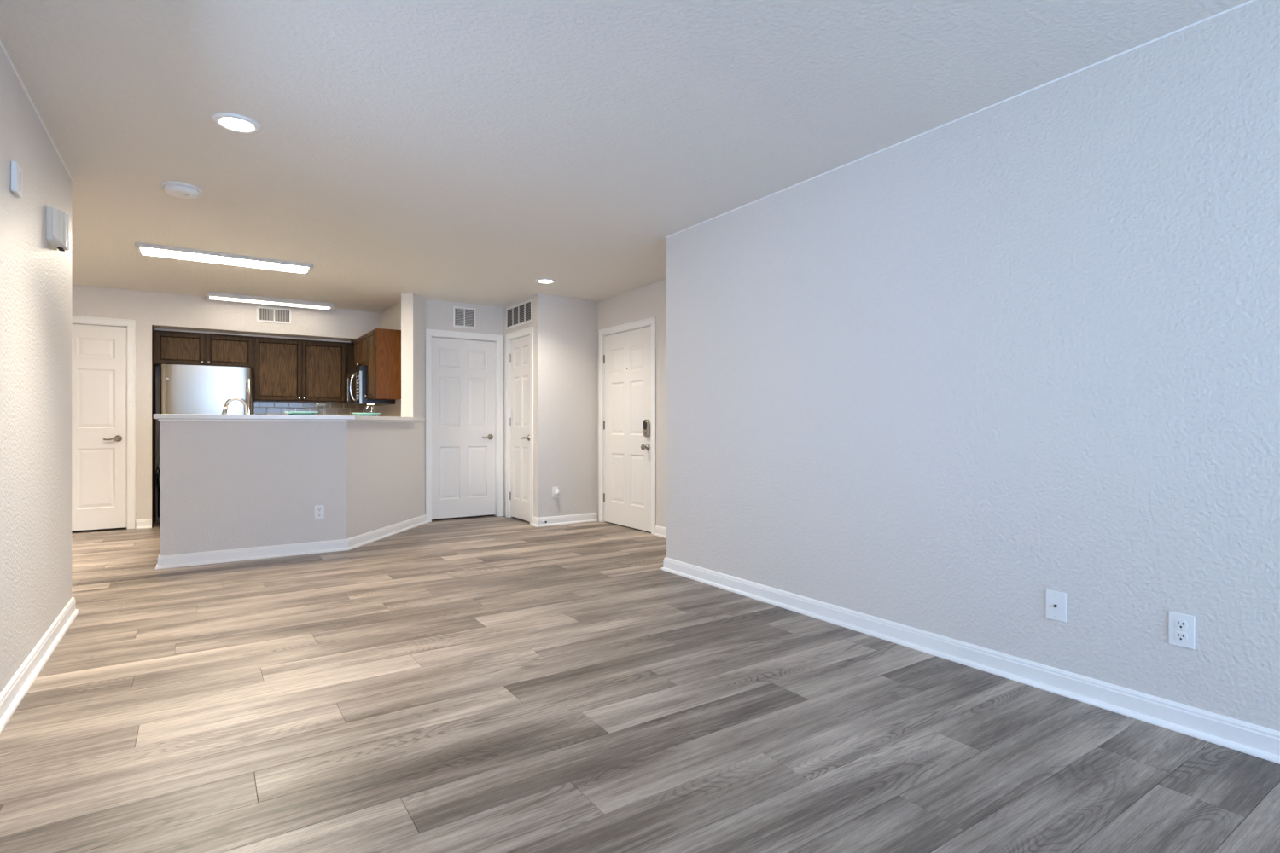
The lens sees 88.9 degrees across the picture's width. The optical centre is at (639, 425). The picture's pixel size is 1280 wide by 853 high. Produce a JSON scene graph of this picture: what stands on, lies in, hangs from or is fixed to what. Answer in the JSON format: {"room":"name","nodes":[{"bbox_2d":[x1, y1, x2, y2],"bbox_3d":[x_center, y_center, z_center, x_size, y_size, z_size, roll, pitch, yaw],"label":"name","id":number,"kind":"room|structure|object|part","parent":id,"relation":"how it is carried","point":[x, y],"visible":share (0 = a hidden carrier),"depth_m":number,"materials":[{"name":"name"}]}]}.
{"room":"empty living room","nodes":[
{"label":"empty living room","id":0,"kind":"room"},
{"bbox_2d":[0,45,71,693],"bbox_3d":[-1.774,-0.158,-0.212,1.980,2.440,8.030,0,0,-34],"label":"wall","id":1,"kind":"structure","parent":0,"point":[36,278],"depth_m":2.79,"materials":[{"name":"paint"}]},
{"bbox_2d":[10,160,22,197],"bbox_3d":[-2.408,-0.948,2.520,0.021,0.116,0.092,0,0,-34],"label":"wall sensor","id":2,"kind":"object","parent":1,"relation":"attached to","point":[15,170],"visible":1,"depth_m":2.49,"materials":[{"name":"white plastic"}]},
{"bbox_2d":[0,40,73,181],"bbox_3d":[-0.950,-1.375,0.343,0.006,0.006,8.030,0,0,-34],"label":"trim","id":3,"kind":"structure","parent":1,"relation":"attached to","point":[1,43],"depth_m":2.79,"materials":[{"name":"white paint"}]},
{"bbox_2d":[0,597,79,733],"bbox_3d":[-1.770,1.016,-0.193,2.008,0.093,8.058,0,0,-34],"label":"baseboard","id":4,"kind":"structure","parent":1,"relation":"attached to","point":[14,691],"depth_m":2.75,"materials":[{"name":"white paint"}]},
{"bbox_2d":[46,206,69,251],"bbox_3d":[-2.807,-0.937,3.155,0.068,0.177,0.200,0,0,-34],"label":"door chime","id":5,"kind":"object","parent":1,"relation":"attached to","point":[57,221],"visible":1,"depth_m":3.10,"materials":[{"name":"beige plastic"}]},
{"bbox_3d":[-2.826,-0.938,3.142,0.021,0.176,0.200,0,0,-34],"label":"plate","id":6,"kind":"part","parent":5,"relation":"part of","materials":[{"name":"beige plastic"}]},
{"bbox_2d":[71,285,381,521],"bbox_3d":[-5.127,-0.158,7.120,4.610,2.440,0.700,0,0,-34],"label":"wall","id":7,"kind":"structure","parent":0,"point":[158,310],"depth_m":6.83,"materials":[{"name":"paint"}]},
{"bbox_2d":[71,315,135,531],"bbox_3d":[-5.601,-0.006,6.424,1.006,2.134,0.165,0,0,-34],"label":"door","id":8,"kind":"structure","parent":7,"relation":"in","point":[103,350],"depth_m":6.54,"materials":[{"name":"white paint"}]},
{"bbox_3d":[-5.304,0.137,6.561,0.147,0.066,0.061,0,0,-34],"label":"handle","id":9,"kind":"part","parent":8,"relation":"part of","materials":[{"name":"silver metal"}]},
{"bbox_2d":[135,518,151,529],"bbox_3d":[-5.939,1.016,6.135,2.162,0.093,0.028,0,0,-34],"label":"baseboard","id":10,"kind":"structure","parent":7,"relation":"attached to","point":[140,524],"depth_m":6.70,"materials":[{"name":"white paint"}]},
{"bbox_2d":[151,325,155,527],"bbox_3d":[-5.210,0.013,6.992,0.004,2.098,0.576,0,0,-34],"label":"panel","id":11,"kind":"object","parent":7,"relation":"attached to","point":[153,328],"visible":0.86,"depth_m":6.84,"materials":[{"name":"brown wood"}]},
{"bbox_2d":[154,330,253,367],"bbox_3d":[-4.886,-0.836,7.339,0.918,0.365,0.362,0,0,-34],"label":"upper cabinet","id":12,"kind":"object","parent":7,"relation":"attached to","point":[171,347],"visible":0.98,"depth_m":7.20,"materials":[{"name":"brown wood"}]},
{"bbox_3d":[-5.000,-0.831,7.098,0.432,0.331,0.020,0,0,-34],"label":"door","id":13,"kind":"part","parent":12,"relation":"part of","materials":[{"name":"brown wood"}]},
{"bbox_3d":[-5.002,-0.831,7.101,0.340,0.239,0.009,0,0,-34],"label":"panel","id":14,"kind":"part","parent":12,"relation":"part of","materials":[{"name":"brown wood"}]},
{"bbox_3d":[-4.623,-0.831,7.351,0.440,0.331,0.020,0,0,-34],"label":"door","id":15,"kind":"part","parent":12,"relation":"part of","materials":[{"name":"brown wood"}]},
{"bbox_3d":[-4.626,-0.831,7.355,0.348,0.239,0.009,0,0,-34],"label":"panel","id":16,"kind":"part","parent":12,"relation":"part of","materials":[{"name":"brown wood"}]},
{"bbox_2d":[154,328,351,343],"bbox_3d":[-4.393,-1.028,7.538,1.955,0.019,0.028,0,0,-34],"label":"trim","id":17,"kind":"structure","parent":7,"relation":"attached to","point":[164,329],"depth_m":7.47,"materials":[{"name":"paint"}]},
{"bbox_2d":[256,306,291,324],"bbox_3d":[-4.130,-1.240,7.364,0.346,0.175,0.009,0,0,-34],"label":"air vent","id":18,"kind":"object","parent":7,"relation":"in","point":[273,315],"visible":1,"depth_m":7.36,"materials":[{"name":"white plastic"}]},
{"bbox_2d":[253,336,346,402],"bbox_3d":[-4.096,-0.649,7.872,0.985,0.737,0.362,0,0,-34],"label":"upper cabinet","id":19,"kind":"object","parent":7,"relation":"attached to","point":[286,369],"visible":0.99,"depth_m":7.74,"materials":[{"name":"brown wood"}]},
{"bbox_3d":[-4.222,-0.644,7.621,0.474,0.703,0.020,0,0,-34],"label":"door","id":20,"kind":"part","parent":19,"relation":"part of","materials":[{"name":"brown wood"}]},
{"bbox_3d":[-4.225,-0.644,7.625,0.382,0.611,0.009,0,0,-34],"label":"panel","id":21,"kind":"part","parent":19,"relation":"part of","materials":[{"name":"brown wood"}]},
{"bbox_3d":[-3.822,-0.644,7.891,0.472,0.703,0.020,0,0,-34],"label":"door","id":22,"kind":"part","parent":19,"relation":"part of","materials":[{"name":"brown wood"}]},
{"bbox_3d":[-3.825,-0.644,7.895,0.380,0.611,0.009,0,0,-34],"label":"panel","id":23,"kind":"part","parent":19,"relation":"part of","materials":[{"name":"brown wood"}]},
{"bbox_2d":[254,401,371,415],"bbox_3d":[-4.056,-0.044,8.111,1.342,0.472,0.011,0,0,-34],"label":"tile backsplash","id":24,"kind":"structure","parent":7,"relation":"attached to","point":[260,408],"depth_m":8.10,"materials":[{"name":"white tile"}]},
{"bbox_2d":[346,343,353,403],"bbox_3d":[-3.570,-0.649,8.283,0.344,0.737,0.268,0,0,-34],"label":"cabinet filler","id":25,"kind":"object","parent":7,"relation":"attached to","point":[349,346],"visible":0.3,"depth_m":8.10,"materials":[{"name":"brown wood"}]},
{"bbox_2d":[159,421,413,555],"bbox_3d":[-2.779,0.508,5.712,0.648,1.107,2.305,0,0,31],"label":"wall","id":26,"kind":"structure","parent":0,"point":[224,485],"depth_m":5.26,"materials":[{"name":"paint"}]},
{"bbox_2d":[157,418,413,422],"bbox_3d":[-2.762,-0.037,5.683,0.606,0.018,2.320,0,0,34],"label":"trim","id":27,"kind":"structure","parent":26,"relation":"attached to","point":[159,420],"depth_m":5.23,"materials":[{"name":"white paint"}]},
{"bbox_2d":[153,413,424,420],"bbox_3d":[-2.733,-0.064,5.774,0.854,0.035,2.605,0,0,32],"label":"countertop","id":28,"kind":"structure","parent":26,"relation":"on","point":[155,416],"depth_m":5.19,"materials":[{"name":"stone"}]},
{"bbox_2d":[284,411,318,415],"bbox_3d":[-2.819,-0.097,5.438,0.262,0.030,0.262,0,0,-34],"label":"dinner plate","id":29,"kind":"object","parent":28,"relation":"on","point":[295,413],"visible":0.91,"depth_m":5.35,"materials":[{"name":"teal ceramic"}]},
{"bbox_2d":[351,413,381,416],"bbox_3d":[-2.529,-0.097,6.026,0.262,0.030,0.262,0,0,-34],"label":"dinner plate","id":30,"kind":"object","parent":28,"relation":"on","point":[354,414],"visible":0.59,"depth_m":5.94,"materials":[{"name":"teal ceramic"}]},
{"bbox_2d":[155,514,428,569],"bbox_3d":[-2.709,1.016,5.808,0.689,0.093,2.617,0,0,31],"label":"baseboard","id":31,"kind":"structure","parent":26,"relation":"attached to","point":[256,553],"depth_m":5.28,"materials":[{"name":"white paint"}]},
{"bbox_2d":[314,505,324,519],"bbox_3d":[-2.668,0.724,5.430,0.072,0.117,0.010,0,0,-34],"label":"wall outlet","id":32,"kind":"object","parent":26,"relation":"attached to","point":[319,509],"visible":1,"depth_m":5.43,"materials":[{"name":"white plastic"}]},
{"bbox_2d":[371,293,424,517],"bbox_3d":[-2.898,-0.158,7.677,0.290,2.440,2.028,0,0,-34],"label":"wall","id":33,"kind":"structure","parent":0,"point":[407,316],"depth_m":6.92,"materials":[{"name":"paint"}]},
{"bbox_2d":[353,343,354,368],"bbox_3d":[-3.389,-0.649,8.086,0.263,0.737,0.256,0,0,-34],"label":"cabinet filler","id":34,"kind":"object","parent":33,"relation":"attached to","point":[353,343],"visible":0.09,"depth_m":8.09,"materials":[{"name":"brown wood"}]},
{"bbox_2d":[354,331,369,367],"bbox_3d":[-3.134,-0.848,7.642,0.337,0.380,0.762,0,0,-34],"label":"upper cabinet","id":35,"kind":"object","parent":33,"relation":"attached to","point":[361,343],"visible":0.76,"depth_m":7.53,"materials":[{"name":"brown wood"}]},
{"bbox_3d":[-3.342,-0.843,7.727,0.020,0.346,0.364,0,0,-34],"label":"door","id":36,"kind":"part","parent":35,"relation":"part of","materials":[{"name":"brown wood"}]},
{"bbox_3d":[-3.338,-0.843,7.730,0.009,0.254,0.272,0,0,-34],"label":"panel","id":37,"kind":"part","parent":35,"relation":"part of","materials":[{"name":"brown wood"}]},
{"bbox_3d":[-3.133,-0.843,7.417,0.020,0.346,0.364,0,0,-34],"label":"door","id":38,"kind":"part","parent":35,"relation":"part of","materials":[{"name":"brown wood"}]},
{"bbox_3d":[-3.129,-0.843,7.420,0.009,0.254,0.272,0,0,-34],"label":"panel","id":39,"kind":"part","parent":35,"relation":"part of","materials":[{"name":"brown wood"}]},
{"bbox_2d":[347,366,395,406],"bbox_3d":[-3.179,-0.444,7.610,0.448,0.424,0.748,0,0,-34],"label":"microwave","id":40,"kind":"object","parent":35,"relation":"attached to","point":[357,377],"visible":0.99,"depth_m":7.34,"materials":[{"name":"silver plastic"}]},
{"bbox_3d":[-3.349,-0.425,7.604,0.029,0.351,0.568,0,0,-34],"label":"door","id":41,"kind":"part","parent":40,"relation":"part of","materials":[{"name":"silver metal"}]},
{"bbox_3d":[-3.239,-0.424,7.359,0.068,0.316,0.020,0,0,-34],"label":"handle","id":42,"kind":"part","parent":40,"relation":"part of","materials":[{"name":"metal"}]},
{"bbox_3d":[-3.144,-0.425,7.302,0.027,0.351,0.154,0,0,-34],"label":"control panel","id":43,"kind":"part","parent":40,"relation":"part of","materials":[{"name":"black plastic"}]},
{"bbox_3d":[-3.095,-0.425,7.228,0.029,0.351,0.021,0,0,-34],"label":"edge trim","id":44,"kind":"part","parent":40,"relation":"part of","materials":[{"name":"silver metal"}]},
{"bbox_2d":[364,328,401,400],"bbox_3d":[-2.826,-0.659,7.184,0.337,0.757,0.335,0,0,-34],"label":"upper cabinet","id":45,"kind":"object","parent":33,"relation":"attached to","point":[384,346],"visible":0.98,"depth_m":7.06,"materials":[{"name":"brown wood"}]},
{"bbox_3d":[-2.925,-0.654,7.117,0.009,0.631,0.219,0,0,-34],"label":"panel","id":46,"kind":"part","parent":45,"relation":"part of","materials":[{"name":"brown wood"}]},
{"bbox_3d":[-2.929,-0.654,7.115,0.020,0.723,0.311,0,0,-34],"label":"door","id":47,"kind":"part","parent":45,"relation":"part of","materials":[{"name":"brown wood"}]},
{"bbox_2d":[424,298,503,514],"bbox_3d":[-1.999,-0.158,7.407,0.900,2.440,0.120,0,0,-34],"label":"wall","id":48,"kind":"structure","parent":0,"point":[439,314],"depth_m":7.27,"materials":[{"name":"paint"}]},
{"bbox_2d":[453,306,475,329],"bbox_3d":[-1.976,-1.210,7.344,0.255,0.235,0.009,0,0,-34],"label":"air vent","id":49,"kind":"object","parent":48,"relation":"in","point":[464,317],"visible":1,"depth_m":7.34,"materials":[{"name":"white plastic"}]},
{"bbox_2d":[425,328,503,522],"bbox_3d":[-1.994,0.006,7.399,0.894,2.109,0.137,0,0,-34],"label":"door","id":50,"kind":"structure","parent":48,"relation":"in","point":[464,370],"depth_m":7.41,"materials":[{"name":"white paint"}]},
{"bbox_3d":[-1.757,0.137,7.533,0.147,0.066,0.061,0,0,-34],"label":"handle","id":51,"kind":"part","parent":50,"relation":"part of","materials":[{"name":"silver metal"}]},
{"bbox_2d":[503,293,548,517],"bbox_3d":[-1.313,-0.158,7.302,0.120,2.440,1.060,0,0,-34],"label":"wall","id":52,"kind":"structure","parent":0,"point":[540,302],"depth_m":6.87,"materials":[{"name":"paint"}]},
{"bbox_2d":[506,298,532,329],"bbox_3d":[-1.344,-1.223,7.233,0.009,0.240,0.700,0,0,-34],"label":"air vent","id":53,"kind":"object","parent":52,"relation":"in","point":[517,315],"visible":1,"depth_m":7.21,"materials":[{"name":"white plastic"}]},
{"bbox_2d":[506,325,533,524],"bbox_3d":[-1.303,0.006,7.242,0.168,2.109,0.720,0,0,-34],"label":"door","id":54,"kind":"structure","parent":52,"relation":"in","point":[520,343],"depth_m":7.24,"materials":[{"name":"white paint"}]},
{"bbox_3d":[-1.244,0.137,7.060,0.061,0.066,0.147,0,0,-34],"label":"handle","id":55,"kind":"part","parent":54,"relation":"part of","materials":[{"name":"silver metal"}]},
{"bbox_2d":[548,295,597,517],"bbox_3d":[-0.702,-0.158,7.147,0.720,2.440,0.120,0,0,-34],"label":"wall","id":56,"kind":"structure","parent":0,"point":[573,322],"depth_m":7.06,"materials":[{"name":"paint"}]},
{"bbox_2d":[552,486,558,498],"bbox_3d":[-0.900,0.715,6.934,0.072,0.117,0.010,0,0,-34],"label":"wall outlet","id":57,"kind":"object","parent":56,"relation":"attached to","point":[554,489],"visible":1,"depth_m":6.92,"materials":[{"name":"white plastic"}]},
{"bbox_2d":[554,488,559,496],"bbox_3d":[-0.878,0.717,6.914,0.056,0.076,0.049,0,0,-34],"label":"plug","id":58,"kind":"object","parent":57,"relation":"attached to","point":[556,491],"visible":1,"depth_m":6.90,"materials":[{"name":"white plastic"}]},
{"bbox_2d":[530,512,598,527],"bbox_3d":[-0.809,1.016,7.053,0.734,0.093,0.140,0,0,-34],"label":"baseboard","id":59,"kind":"structure","parent":56,"relation":"attached to","point":[582,518],"depth_m":6.99,"materials":[{"name":"white paint"}]},
{"bbox_2d":[0,0,1250,313],"bbox_3d":[-0.846,-1.438,2.957,7.300,0.120,12.550,0,0,-34],"label":"ceiling","id":60,"kind":"structure","parent":0,"point":[478,152],"depth_m":2.86,"materials":[{"name":"paint"}]},
{"bbox_2d":[161,180,202,198],"bbox_3d":[-2.655,-1.353,3.782,0.196,0.048,0.196,0,0,-34],"label":"smoke detector","id":61,"kind":"object","parent":60,"relation":"attached to","point":[179,189],"visible":1,"depth_m":3.73,"materials":[{"name":"white plastic"}]},
{"bbox_2d":[134,242,313,274],"bbox_3d":[-3.385,-1.362,5.376,1.210,0.032,0.320,0,0,-34],"label":"ceiling light","id":62,"kind":"object","parent":60,"relation":"in","point":[144,249],"visible":1,"depth_m":5.30,"materials":[{"name":"white plastic"}]},
{"bbox_2d":[211,112,261,133],"bbox_3d":[-1.836,-1.372,2.971,0.194,0.012,0.194,0,0,-34],"label":"recessed light","id":63,"kind":"object","parent":60,"relation":"in","point":[233,122],"visible":1,"depth_m":2.96,"materials":[{"name":"white plastic"}]},
{"bbox_2d":[206,290,333,310],"bbox_3d":[-4.030,-1.354,7.148,1.200,0.046,0.260,0,0,-34],"label":"ceiling light","id":64,"kind":"object","parent":60,"relation":"attached to","point":[210,295],"visible":1,"depth_m":7.07,"materials":[{"name":"white plastic"}]},
{"bbox_2d":[209,296,330,309],"bbox_3d":[-4.030,-1.348,7.148,1.138,0.034,0.198,0,0,-34],"label":"diffuser","id":65,"kind":"object","parent":64,"relation":"attached to","point":[251,299],"depth_m":7.10,"materials":[{"name":"white plastic"}]},
{"bbox_2d":[535,278,555,284],"bbox_3d":[-0.900,-1.372,6.218,0.194,0.012,0.194,0,0,-34],"label":"recessed light","id":66,"kind":"object","parent":60,"relation":"in","point":[546,281],"visible":1,"depth_m":6.20,"materials":[{"name":"white plastic"}]},
{"bbox_2d":[597,279,666,527],"bbox_3d":[0.251,-0.158,6.269,0.120,2.440,2.400,0,0,-34],"label":"wall","id":67,"kind":"structure","parent":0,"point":[648,301],"depth_m":6.31,"materials":[{"name":"paint"}]},
{"bbox_2d":[599,316,655,535],"bbox_3d":[-0.120,0.007,6.760,0.184,2.110,1.058,0,0,-34],"label":"door","id":68,"kind":"structure","parent":67,"relation":"attached to","point":[626,351],"depth_m":6.73,"materials":[{"name":"white paint"}]},
{"bbox_3d":[0.047,0.217,6.415,0.075,0.068,0.068,0,0,-34],"label":"knob","id":69,"kind":"part","parent":68,"relation":"part of","materials":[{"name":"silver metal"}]},
{"bbox_2d":[0,514,1279,852],"bbox_3d":[-0.846,1.122,2.957,7.300,0.120,12.550,0,0,-34],"label":"floor","id":70,"kind":"structure","parent":0,"point":[491,683],"depth_m":2.27,"materials":[{"name":"grey laminate"}]},
{"bbox_2d":[156,364,254,517],"bbox_3d":[-4.793,0.213,7.202,0.889,1.696,0.658,0,0,-34],"label":"refrigerator","id":71,"kind":"object","parent":70,"relation":"on","point":[183,389],"visible":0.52,"depth_m":6.97,"materials":[{"name":"silver metal"}]},
{"bbox_3d":[-5.211,0.733,7.058,0.034,0.561,0.249,0,0,-34],"label":"power cord","id":72,"kind":"part","parent":71,"relation":"part of","materials":[{"name":"black plastic"}]},
{"bbox_3d":[-4.646,-0.097,7.023,0.844,1.077,0.070,0,0,-34],"label":"door","id":73,"kind":"part","parent":71,"relation":"part of","materials":[{"name":"silver metal"}]},
{"bbox_3d":[-4.302,-0.083,7.175,0.027,0.850,0.065,0,0,-34],"label":"handle","id":74,"kind":"part","parent":71,"relation":"part of","materials":[{"name":"metal"}]},
{"bbox_3d":[-3.304,0.628,5.541,1.150,0.868,0.626,0,0,-34],"label":"cabinet","id":75,"kind":"object","parent":70,"relation":"on","visible":0},
{"bbox_3d":[-3.298,0.173,5.532,1.150,0.038,0.618,0,0,-34],"label":"countertop","id":76,"kind":"structure","parent":75,"relation":"on","visible":0},
{"bbox_2d":[221,396,248,414],"bbox_3d":[-3.352,-0.041,5.459,0.268,0.389,0.056,0,0,-34],"label":"kitchen faucet","id":77,"kind":"object","parent":76,"relation":"on","point":[227,403],"visible":0.54,"depth_m":5.43,"materials":[{"name":"silver metal"}]},
{"bbox_2d":[666,0,1279,731],"bbox_3d":[2.553,-0.158,2.117,0.940,2.440,7.060,0,0,-34],"label":"wall","id":78,"kind":"structure","parent":0,"point":[945,379],"depth_m":2.67,"materials":[{"name":"paint"}]},
{"bbox_2d":[665,0,1256,238],"bbox_3d":[2.160,-1.375,1.853,0.006,0.006,7.060,0,0,-34],"label":"trim","id":79,"kind":"structure","parent":78,"relation":"attached to","point":[1250,1],"depth_m":2.73,"materials":[{"name":"white paint"}]},
{"bbox_2d":[653,525,1279,764],"bbox_3d":[2.132,1.016,2.609,0.848,0.093,8.345,0,0,-34],"label":"baseboard","id":80,"kind":"structure","parent":78,"relation":"attached to","point":[1253,740],"depth_m":2.67,"materials":[{"name":"white paint"}]},
{"bbox_2d":[1045,589,1066,622],"bbox_3d":[1.653,0.720,2.596,0.015,0.116,0.076,0,0,-34],"label":"plate","id":81,"kind":"object","parent":78,"relation":"attached to","point":[1056,602],"visible":1,"depth_m":2.60,"materials":[{"name":"white plastic"}]},
{"bbox_2d":[1168,611,1194,649],"bbox_3d":[1.880,0.713,2.265,0.010,0.115,0.074,0,0,-34],"label":"wall outlet","id":82,"kind":"object","parent":78,"relation":"attached to","point":[1181,627],"visible":1,"depth_m":2.26,"materials":[{"name":"white plastic"}]},
{"bbox_2d":[1175,631,1187,641],"bbox_3d":[1.878,0.734,2.264,0.003,0.029,0.035,0,0,-34],"label":"receptacle","id":83,"kind":"object","parent":82,"relation":"attached to","point":[1179,636],"depth_m":2.26,"materials":[{"name":"white plastic"}]},
{"bbox_2d":[1175,619,1187,629],"bbox_3d":[1.878,0.692,2.264,0.003,0.029,0.035,0,0,-34],"label":"receptacle","id":84,"kind":"object","parent":82,"relation":"attached to","point":[1179,624],"depth_m":2.26,"materials":[{"name":"white plastic"}]}
]}

